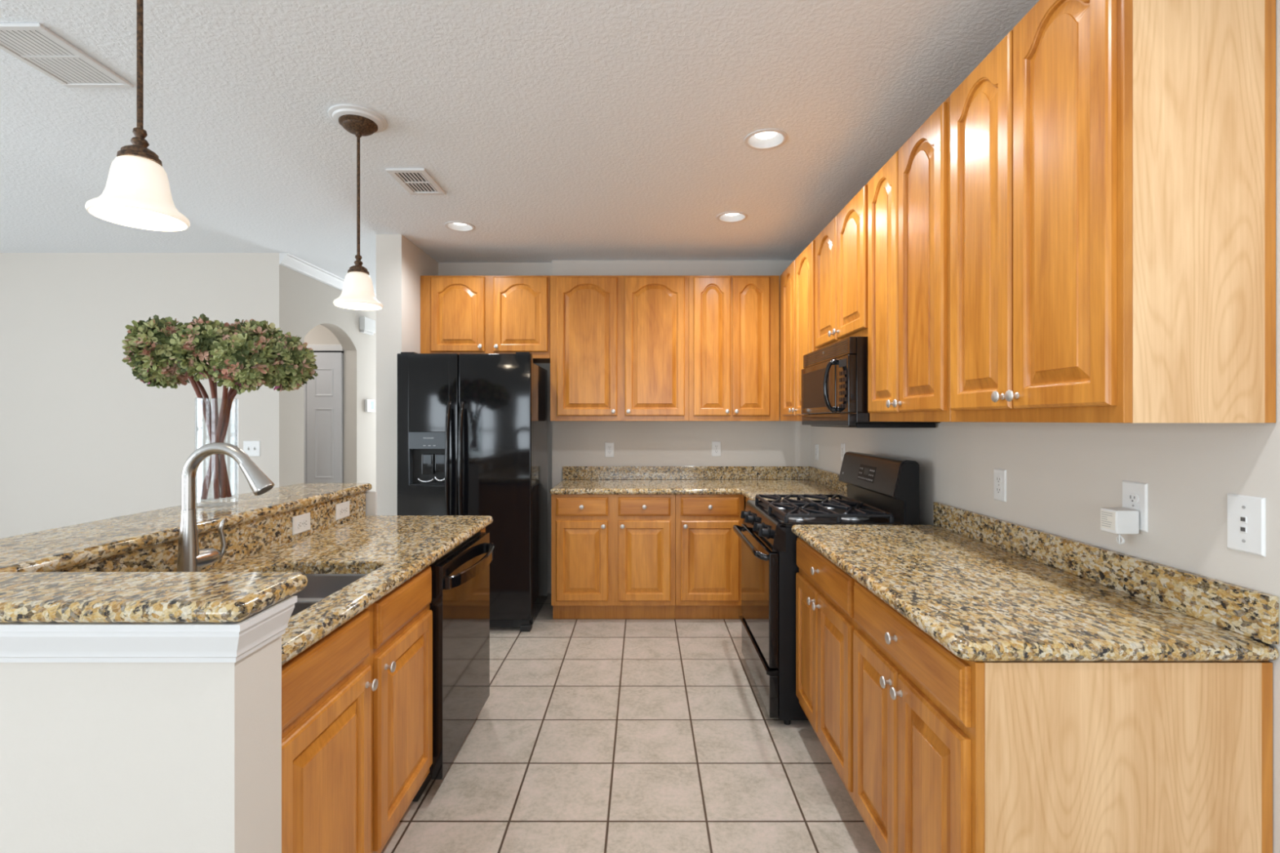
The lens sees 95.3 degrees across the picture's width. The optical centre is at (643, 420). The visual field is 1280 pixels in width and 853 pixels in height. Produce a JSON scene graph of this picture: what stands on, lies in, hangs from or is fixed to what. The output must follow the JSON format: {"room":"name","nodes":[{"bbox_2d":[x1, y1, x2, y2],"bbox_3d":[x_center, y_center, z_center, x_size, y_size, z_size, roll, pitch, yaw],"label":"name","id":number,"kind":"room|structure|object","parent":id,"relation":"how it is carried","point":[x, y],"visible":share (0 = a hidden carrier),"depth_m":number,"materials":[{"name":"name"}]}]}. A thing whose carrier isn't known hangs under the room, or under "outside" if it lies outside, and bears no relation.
{"room":"kitchen","nodes":[
{"label":"kitchen","id":0,"kind":"room"},
{"bbox_2d":[0,253,262,538],"bbox_3d":[-4.683,0.063,4.450,3.634,2.644,0.120,0,0,0],"label":"wall","id":1,"kind":"structure","parent":0,"point":[82,439],"depth_m":4.39,"materials":[{"name":"beige paint"}]},
{"bbox_2d":[243,440,260,456],"bbox_3d":[-2.948,0.214,4.381,0.128,0.118,0.018,0,0,0],"label":"light switch","id":2,"kind":"object","parent":1,"relation":"attached to","point":[252,448],"visible":0.98,"depth_m":4.38,"materials":[{"name":"white plastic"}]},
{"bbox_2d":[0,635,281,852],"bbox_3d":[-1.111,0.868,1.955,0.778,1.034,1.850,0,0,0],"label":"wall","id":3,"kind":"structure","parent":0,"point":[95,757],"depth_m":1.03,"materials":[{"name":"beige paint"}]},
{"bbox_2d":[0,595,297,662],"bbox_3d":[-1.111,0.388,1.940,0.840,0.074,1.881,0,0,0],"label":"trim","id":4,"kind":"structure","parent":3,"relation":"attached to","point":[19,642],"depth_m":1.01,"materials":[{"name":"white paint"}]},
{"bbox_2d":[0,483,372,622],"bbox_3d":[-1.202,0.331,1.954,1.029,0.037,1.923,0,0,0],"label":"bar","id":5,"kind":"object","parent":3,"relation":"on","point":[30,592],"visible":1,"depth_m":1.15,"materials":[{"name":"stone"}]},
{"bbox_2d":[194,398,238,507],"bbox_3d":[-1.570,0.116,2.146,0.130,0.392,0.130,0,0,0],"label":"glass vase","id":6,"kind":"object","parent":5,"relation":"on","point":[216,504],"visible":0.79,"depth_m":2.15,"materials":[{"name":"clear glass"}]},
{"bbox_2d":[121,351,220,497],"bbox_3d":[-1.756,-0.020,2.146,0.310,0.613,0.225,0,0,31],"label":"hydrangea","id":7,"kind":"object","parent":6,"relation":"in","point":[153,380],"visible":0.2,"depth_m":2.15,"materials":[{"name":"green plant"}]},
{"bbox_2d":[121,315,226,493],"bbox_3d":[-1.687,-0.041,2.069,0.260,0.656,0.237,0,0,0],"label":"hydrangea","id":8,"kind":"object","parent":6,"relation":"in","point":[148,340],"visible":0.65,"depth_m":2.01,"materials":[{"name":"green plant"}]},
{"bbox_2d":[168,313,232,498],"bbox_3d":[-1.546,-0.043,2.067,0.213,0.660,0.215,0,0,0],"label":"hydrangea","id":9,"kind":"object","parent":6,"relation":"in","point":[193,347],"visible":0.69,"depth_m":2.01,"materials":[{"name":"green plant"}]},
{"bbox_2d":[187,319,231,497],"bbox_3d":[-1.649,-0.050,2.234,0.230,0.675,0.222,0,0,0],"label":"hydrangea","id":10,"kind":"object","parent":6,"relation":"in","point":[228,490],"visible":0.02,"depth_m":2.17,"materials":[{"name":"green"}]},
{"bbox_2d":[201,331,279,499],"bbox_3d":[-1.450,-0.012,2.066,0.297,0.599,0.206,0,0,0],"label":"hydrangea","id":11,"kind":"object","parent":6,"relation":"in","point":[241,362],"visible":1,"depth_m":2.02,"materials":[{"name":"green plant"}]},
{"bbox_2d":[219,319,282,497],"bbox_3d":[-1.488,-0.051,2.232,0.221,0.676,0.226,0,0,0],"label":"hydrangea","id":12,"kind":"object","parent":6,"relation":"in","point":[253,327],"visible":0.22,"depth_m":2.17,"materials":[{"name":"green"}]},
{"bbox_2d":[199,332,318,498],"bbox_3d":[-1.409,-0.023,2.145,0.373,0.619,0.222,0,0,-34],"label":"hydrangea","id":13,"kind":"object","parent":6,"relation":"in","point":[296,365],"visible":0.8,"depth_m":2.15,"materials":[{"name":"green plant"}]},
{"bbox_2d":[52,491,365,572],"bbox_3d":[-1.378,0.429,2.022,0.013,0.156,1.712,0,0,0],"label":"backsplash","id":14,"kind":"structure","parent":3,"relation":"attached to","point":[244,540],"depth_m":1.99,"materials":[{"name":"stone"}]},
{"bbox_2d":[365,491,377,515],"bbox_3d":[-1.423,0.869,2.893,0.195,1.032,0.015,0,0,0],"label":"trim","id":15,"kind":"structure","parent":3,"relation":"attached to","point":[371,496],"depth_m":2.88,"materials":[{"name":"white paint"}]},
{"bbox_2d":[262,253,376,491],"bbox_3d":[-2.804,0.063,5.795,0.123,2.644,2.810,0,0,0],"label":"wall","id":16,"kind":"structure","parent":0,"point":[296,303],"depth_m":4.79,"materials":[{"name":"beige paint"}]},
{"bbox_2d":[279,253,376,297],"bbox_3d":[-2.709,-1.216,5.795,0.067,0.085,2.810,0,0,0],"label":"trim","id":17,"kind":"structure","parent":16,"relation":"attached to","point":[288,260],"depth_m":4.74,"materials":[{"name":"white paint"}]},
{"bbox_2d":[359,316,375,335],"bbox_3d":[-2.716,-0.924,5.740,0.055,0.150,0.230,0,0,0],"label":"door chime","id":18,"kind":"object","parent":16,"relation":"attached to","point":[366,326],"visible":1,"depth_m":5.68,"materials":[{"name":"white plastic"}]},
{"bbox_2d":[364,399,374,412],"bbox_3d":[-2.729,-0.143,5.815,0.029,0.124,0.170,0,0,0],"label":"thermostat","id":19,"kind":"object","parent":16,"relation":"attached to","point":[369,404],"visible":1,"depth_m":5.77,"materials":[{"name":"white plastic"}]},
{"bbox_2d":[304,324,343,483],"bbox_3d":[-3.583,0.063,5.645,1.434,2.644,0.110,0,0,0],"label":"wall","id":20,"kind":"structure","parent":0,"point":[319,334],"depth_m":5.59,"materials":[{"name":"beige paint"}]},
{"bbox_2d":[304,344,343,483],"bbox_3d":[-3.434,0.325,5.564,1.132,2.090,0.050,0,0,0],"label":"door","id":21,"kind":"structure","parent":20,"relation":"in","point":[323,394],"depth_m":5.54,"materials":[{"name":"white paint"}]},
{"bbox_2d":[376,234,438,515],"bbox_3d":[-1.728,0.063,5.578,0.173,2.644,3.244,0,0,0],"label":"wall pillar","id":22,"kind":"structure","parent":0,"point":[401,264],"depth_m":3.96,"materials":[{"name":"beige paint"}]},
{"bbox_2d":[438,262,551,593],"bbox_3d":[-1.182,0.063,4.732,0.920,2.644,0.135,0,0,0],"label":"wall niche","id":23,"kind":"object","parent":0,"point":[444,268],"visible":0.21,"depth_m":4.67,"materials":[{"name":"beige paint"}]},
{"bbox_2d":[420,275,550,363],"bbox_3d":[-1.165,-0.758,4.451,0.953,0.608,0.422,0,0,0],"label":"upper cabinet","id":24,"kind":"object","parent":23,"relation":"attached to","point":[460,314],"visible":0.99,"depth_m":4.27,"materials":[{"name":"brown wood"}]},
{"bbox_2d":[0,0,1039,294],"bbox_3d":[-2.589,-1.384,1.850,8.062,0.250,10.940,0,0,0],"label":"ceiling","id":25,"kind":"structure","parent":0,"point":[555,130],"depth_m":2.40,"materials":[{"name":"white paint"}]},
{"bbox_2d":[0,22,133,87],"bbox_3d":[-2.038,-1.253,2.018,0.249,0.012,0.343,0,0,0],"label":"ceiling vent","id":26,"kind":"object","parent":25,"relation":"in","point":[33,44],"visible":1,"depth_m":2.01,"materials":[{"name":"white metal"}]},
{"bbox_2d":[84,0,190,231],"bbox_3d":[-1.190,-0.867,1.378,0.224,0.784,0.224,0,0,0],"label":"pendant light","id":27,"kind":"object","parent":25,"relation":"hanging from","point":[136,193],"visible":1,"depth_m":1.36,"materials":[{"name":"white glass"}]},
{"bbox_2d":[328,103,387,310],"bbox_3d":[-1.190,-0.867,2.434,0.224,0.784,0.224,0,0,0],"label":"pendant light","id":28,"kind":"object","parent":25,"relation":"hanging from","point":[357,292],"visible":1,"depth_m":2.40,"materials":[{"name":"white glass"}]},
{"bbox_2d":[385,168,445,195],"bbox_3d":[-1.192,-1.253,3.072,0.196,0.012,0.320,0,0,0],"label":"ceiling vent","id":29,"kind":"object","parent":25,"relation":"in","point":[416,181],"visible":1,"depth_m":3.05,"materials":[{"name":"white metal"}]},
{"bbox_2d":[444,221,475,231],"bbox_3d":[-1.193,-1.306,3.790,0.192,0.105,0.192,0,0,0],"label":"recessed light","id":30,"kind":"object","parent":25,"relation":"in","point":[459,226],"visible":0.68,"depth_m":3.84,"materials":[{"name":"white paint"}]},
{"bbox_2d":[716,211,747,222],"bbox_3d":[0.548,-1.306,3.613,0.192,0.105,0.192,0,0,0],"label":"recessed light","id":31,"kind":"object","parent":25,"relation":"in","point":[730,216],"visible":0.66,"depth_m":3.66,"materials":[{"name":"white paint"}]},
{"bbox_2d":[744,128,787,150],"bbox_3d":[0.548,-1.306,2.615,0.192,0.105,0.192,0,0,0],"label":"recessed light","id":32,"kind":"object","parent":25,"relation":"in","point":[764,139],"visible":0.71,"depth_m":2.65,"materials":[{"name":"white paint"}]},
{"bbox_2d":[380,593,881,852],"bbox_3d":[-2.589,1.415,1.850,8.062,0.060,10.940,0,0,0],"label":"floor","id":33,"kind":"structure","parent":0,"point":[589,735],"depth_m":2.37,"materials":[{"name":"tile"}]},
{"bbox_2d":[281,565,432,852],"bbox_3d":[-1.040,0.947,1.635,0.632,0.876,0.936,0,0,0],"label":"base cabinet","id":34,"kind":"object","parent":33,"relation":"on","point":[357,703],"visible":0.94,"depth_m":1.56,"materials":[{"name":"brown wood"}]},
{"bbox_2d":[52,491,493,665],"bbox_3d":[-1.060,0.429,2.022,0.650,0.156,1.712,0,0,0],"label":"countertop","id":35,"kind":"structure","parent":34,"relation":"on","point":[391,550],"depth_m":1.98,"materials":[{"name":"stone"}]},
{"bbox_2d":[176,442,274,572],"bbox_3d":[-1.183,0.265,1.687,0.271,0.404,0.149,0,0,0],"label":"faucet","id":36,"kind":"object","parent":35,"relation":"on","point":[190,558],"visible":0.91,"depth_m":1.63,"materials":[{"name":"silver metal"}]},
{"bbox_2d":[292,512,310,535],"bbox_3d":[-1.367,0.415,2.335,0.008,0.072,0.118,0,0,0],"label":"outlet","id":37,"kind":"object","parent":35,"relation":"attached to","point":[300,523],"visible":1,"depth_m":2.32,"materials":[{"name":"white plastic"}]},
{"bbox_2d":[297,520,302,528],"bbox_3d":[-1.365,0.415,2.315,0.003,0.033,0.025,0,0,0],"label":"receptacle","id":38,"kind":"object","parent":37,"relation":"attached to","point":[300,522],"depth_m":2.31,"materials":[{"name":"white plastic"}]},
{"bbox_2d":[303,518,307,526],"bbox_3d":[-1.365,0.415,2.355,0.003,0.033,0.025,0,0,0],"label":"receptacle","id":39,"kind":"object","parent":37,"relation":"attached to","point":[305,520],"depth_m":2.35,"materials":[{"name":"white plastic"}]},
{"bbox_2d":[290,573,367,617],"bbox_3d":[-1.040,0.609,1.581,0.444,0.200,0.742,0,0,0],"label":"sink","id":40,"kind":"object","parent":35,"relation":"in","point":[318,587],"visible":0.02,"depth_m":1.93,"materials":[{"name":"silver metal"}]},
{"bbox_2d":[335,501,349,520],"bbox_3d":[-1.367,0.411,2.655,0.008,0.072,0.118,0,0,0],"label":"outlet","id":41,"kind":"object","parent":35,"relation":"attached to","point":[342,509],"visible":1,"depth_m":2.64,"materials":[{"name":"white plastic"}]},
{"bbox_2d":[339,507,342,515],"bbox_3d":[-1.365,0.411,2.635,0.003,0.033,0.025,0,0,0],"label":"receptacle","id":42,"kind":"object","parent":41,"relation":"attached to","point":[340,508],"depth_m":2.63,"materials":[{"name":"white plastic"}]},
{"bbox_2d":[344,506,347,513],"bbox_3d":[-1.365,0.411,2.675,0.003,0.033,0.025,0,0,0],"label":"receptacle","id":43,"kind":"object","parent":41,"relation":"attached to","point":[345,507],"depth_m":2.67,"materials":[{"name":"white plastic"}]},
{"bbox_2d":[412,530,494,801],"bbox_3d":[-0.993,0.949,2.432,0.669,0.863,0.645,0,0,0],"label":"dishwasher","id":44,"kind":"object","parent":33,"relation":"on","point":[460,605],"visible":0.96,"depth_m":2.30,"materials":[{"name":"black metal"}]},
{"bbox_2d":[397,351,547,631],"bbox_3d":[-1.164,0.471,4.068,0.870,1.828,0.743,0,0,0],"label":"refrigerator","id":45,"kind":"object","parent":33,"relation":"on","point":[473,428],"visible":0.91,"depth_m":3.78,"materials":[{"name":"black metal"}]},
{"bbox_2d":[551,494,675,618],"bbox_3d":[-0.207,0.947,4.271,0.850,0.876,0.654,0,0,0],"label":"base cabinet","id":46,"kind":"object","parent":33,"relation":"on","point":[613,556],"visible":1,"depth_m":3.97,"materials":[{"name":"brown wood"}]},
{"bbox_2d":[550,466,847,500],"bbox_3d":[0.341,0.435,3.996,1.962,0.144,1.208,0,0,0],"label":"countertop","id":47,"kind":"structure","parent":46,"relation":"on","point":[823,482],"depth_m":4.34,"materials":[{"name":"stone"}]},
{"bbox_2d":[675,494,744,618],"bbox_3d":[0.455,0.947,4.271,0.470,0.876,0.654,0,0,0],"label":"base cabinet","id":48,"kind":"object","parent":33,"relation":"on","point":[708,549],"visible":0.93,"depth_m":3.97,"materials":[{"name":"brown wood"}]},
{"bbox_2d":[732,451,919,724],"bbox_3d":[0.873,0.783,3.006,0.739,1.204,0.760,0,0,0],"label":"gas range","id":49,"kind":"object","parent":33,"relation":"on","point":[882,490],"visible":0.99,"depth_m":2.73,"materials":[{"name":"black metal"}]},
{"bbox_2d":[751,499,901,527],"bbox_3d":[0.888,0.474,3.006,0.555,0.022,0.760,0,0,0],"label":"cooktop","id":50,"kind":"object","parent":49,"relation":"in","point":[769,516],"depth_m":2.77,"materials":[{"name":"black metal"}]},
{"bbox_2d":[795,537,856,806],"bbox_3d":[0.985,0.947,2.264,0.670,0.876,0.706,0,0,0],"label":"base cabinet","id":51,"kind":"object","parent":33,"relation":"on","point":[825,623],"visible":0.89,"depth_m":2.17,"materials":[{"name":"brown wood"}]},
{"bbox_2d":[853,581,1272,852],"bbox_3d":[0.985,0.947,1.566,0.670,0.876,0.686,0,0,0],"label":"base cabinet","id":52,"kind":"object","parent":33,"relation":"on","point":[952,753],"visible":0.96,"depth_m":1.22,"materials":[{"name":"brown wood"}]},
{"bbox_2d":[791,502,1279,661],"bbox_3d":[0.991,0.437,1.917,0.662,0.140,1.410,0,0,0],"label":"countertop","id":53,"kind":"structure","parent":52,"relation":"on","point":[984,588],"depth_m":1.50,"materials":[{"name":"stone"}]},
{"bbox_2d":[551,260,811,511],"bbox_3d":[0.300,0.063,4.700,2.044,2.644,0.200,0,0,0],"label":"wall","id":54,"kind":"structure","parent":0,"point":[574,443],"depth_m":4.60,"materials":[{"name":"beige paint"}]},
{"bbox_2d":[604,442,613,457],"bbox_3d":[-0.268,0.234,4.596,0.072,0.118,0.008,0,0,0],"label":"outlet","id":55,"kind":"object","parent":54,"relation":"attached to","point":[609,446],"visible":1,"depth_m":4.59,"materials":[{"name":"white plastic"}]},
{"bbox_2d":[550,275,688,421],"bbox_3d":[-0.178,-0.528,4.419,1.018,1.068,0.358,0,0,0],"label":"upper cabinet","id":56,"kind":"object","parent":54,"relation":"attached to","point":[620,344],"visible":1,"depth_m":4.27,"materials":[{"name":"brown wood"}]},
{"bbox_2d":[562,466,808,479],"bbox_3d":[0.331,0.415,4.589,1.936,0.104,0.022,0,0,0],"label":"backsplash","id":57,"kind":"structure","parent":54,"relation":"attached to","point":[568,472],"depth_m":4.58,"materials":[{"name":"stone"}]},
{"bbox_2d":[711,441,720,456],"bbox_3d":[0.574,0.227,4.596,0.072,0.118,0.008,0,0,0],"label":"outlet","id":58,"kind":"object","parent":54,"relation":"attached to","point":[716,446],"visible":1,"depth_m":4.59,"materials":[{"name":"white plastic"}]},
{"bbox_2d":[688,275,779,421],"bbox_3d":[0.666,-0.528,4.419,0.665,1.068,0.358,0,0,0],"label":"upper cabinet","id":59,"kind":"object","parent":54,"relation":"attached to","point":[734,321],"visible":1,"depth_m":4.27,"materials":[{"name":"brown wood"}]},
{"bbox_2d":[811,0,1279,852],"bbox_3d":[1.382,0.063,0.650,0.120,2.644,8.300,0,0,0],"label":"wall","id":60,"kind":"structure","parent":0,"point":[1060,476],"depth_m":1.61,"materials":[{"name":"beige paint"}]},
{"bbox_2d":[780,238,817,421],"bbox_3d":[1.138,-0.528,3.825,0.364,1.068,0.917,0,0,0],"label":"upper cabinet","id":61,"kind":"object","parent":60,"relation":"attached to","point":[797,281],"visible":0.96,"depth_m":3.77,"materials":[{"name":"brown wood"}]},
{"bbox_2d":[815,444,818,460],"bbox_3d":[1.318,0.244,4.441,0.008,0.118,0.072,0,0,0],"label":"outlet","id":62,"kind":"object","parent":60,"relation":"attached to","point":[816,445],"visible":1,"depth_m":4.42,"materials":[{"name":"white plastic"}]},
{"bbox_2d":[808,466,847,493],"bbox_3d":[1.311,0.415,3.996,0.022,0.104,1.208,0,0,0],"label":"backsplash","id":63,"kind":"structure","parent":60,"relation":"attached to","point":[828,478],"depth_m":4.13,"materials":[{"name":"stone"}]},
{"bbox_2d":[815,182,867,349],"bbox_3d":[1.138,-0.719,2.975,0.364,0.687,0.778,0,0,0],"label":"upper cabinet","id":64,"kind":"object","parent":60,"relation":"attached to","point":[842,246],"visible":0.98,"depth_m":2.88,"materials":[{"name":"brown wood"}]},
{"bbox_2d":[801,336,940,428],"bbox_3d":[1.081,-0.168,2.970,0.475,0.409,0.760,0,0,0],"label":"microwave","id":65,"kind":"object","parent":64,"relation":"attached to","point":[834,376],"visible":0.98,"depth_m":2.70,"materials":[{"name":"black metal"}]},
{"bbox_2d":[840,443,844,461],"bbox_3d":[1.318,0.213,3.860,0.008,0.118,0.072,0,0,0],"label":"outlet","id":66,"kind":"object","parent":60,"relation":"attached to","point":[842,445],"visible":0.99,"depth_m":3.85,"materials":[{"name":"white plastic"}]},
{"bbox_2d":[867,96,951,422],"bbox_3d":[1.138,-0.528,2.245,0.364,1.068,0.678,0,0,0],"label":"upper cabinet","id":67,"kind":"object","parent":60,"relation":"attached to","point":[908,197],"visible":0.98,"depth_m":2.14,"materials":[{"name":"brown wood"}]},
{"bbox_2d":[993,468,1006,502],"bbox_3d":[1.318,0.240,2.160,0.008,0.118,0.072,0,0,0],"label":"outlet","id":68,"kind":"object","parent":60,"relation":"attached to","point":[999,475],"visible":1,"depth_m":2.15,"materials":[{"name":"white plastic"}]},
{"bbox_2d":[995,475,1001,483],"bbox_3d":[1.315,0.220,2.160,0.003,0.025,0.033,0,0,0],"label":"receptacle","id":69,"kind":"object","parent":68,"relation":"attached to","point":[998,478],"depth_m":2.16,"materials":[{"name":"white plastic"}]},
{"bbox_2d":[995,486,1001,493],"bbox_3d":[1.315,0.260,2.160,0.003,0.025,0.033,0,0,0],"label":"receptacle","id":70,"kind":"object","parent":68,"relation":"attached to","point":[998,489],"depth_m":2.16,"materials":[{"name":"white plastic"}]},
{"bbox_2d":[933,502,1279,644],"bbox_3d":[1.311,0.417,1.915,0.022,0.100,1.406,0,0,0],"label":"backsplash","id":71,"kind":"structure","parent":60,"relation":"attached to","point":[1251,613],"depth_m":1.54,"materials":[{"name":"stone"}]},
{"bbox_2d":[950,0,1275,422],"bbox_3d":[1.138,-0.528,1.560,0.364,1.068,0.687,0,0,0],"label":"upper cabinet","id":72,"kind":"object","parent":60,"relation":"attached to","point":[1113,162],"visible":1,"depth_m":1.23,"materials":[{"name":"brown wood"}]},
{"bbox_2d":[1122,480,1147,532],"bbox_3d":[1.318,0.230,1.568,0.008,0.128,0.080,0,0,0],"label":"outlet","id":73,"kind":"object","parent":60,"relation":"attached to","point":[1135,495],"visible":0.81,"depth_m":1.55,"materials":[{"name":"white plastic"}]},
{"bbox_2d":[1100,507,1138,544],"bbox_3d":[1.282,0.287,1.572,0.063,0.096,0.058,0,0,0],"label":"power adapter","id":74,"kind":"object","parent":73,"relation":"attached to","point":[1119,521],"visible":1,"depth_m":1.54,"materials":[{"name":"white plastic"}]},
{"bbox_2d":[1127,493,1138,502],"bbox_3d":[1.315,0.210,1.568,0.003,0.025,0.033,0,0,0],"label":"receptacle","id":75,"kind":"object","parent":73,"relation":"attached to","point":[1131,497],"depth_m":1.57,"materials":[{"name":"white plastic"}]},
{"bbox_2d":[1226,493,1266,556],"bbox_3d":[1.318,0.228,1.279,0.008,0.125,0.080,0,0,0],"label":"phone jack plate","id":76,"kind":"object","parent":60,"relation":"attached to","point":[1246,514],"visible":1,"depth_m":1.27,"materials":[{"name":"white plastic"}]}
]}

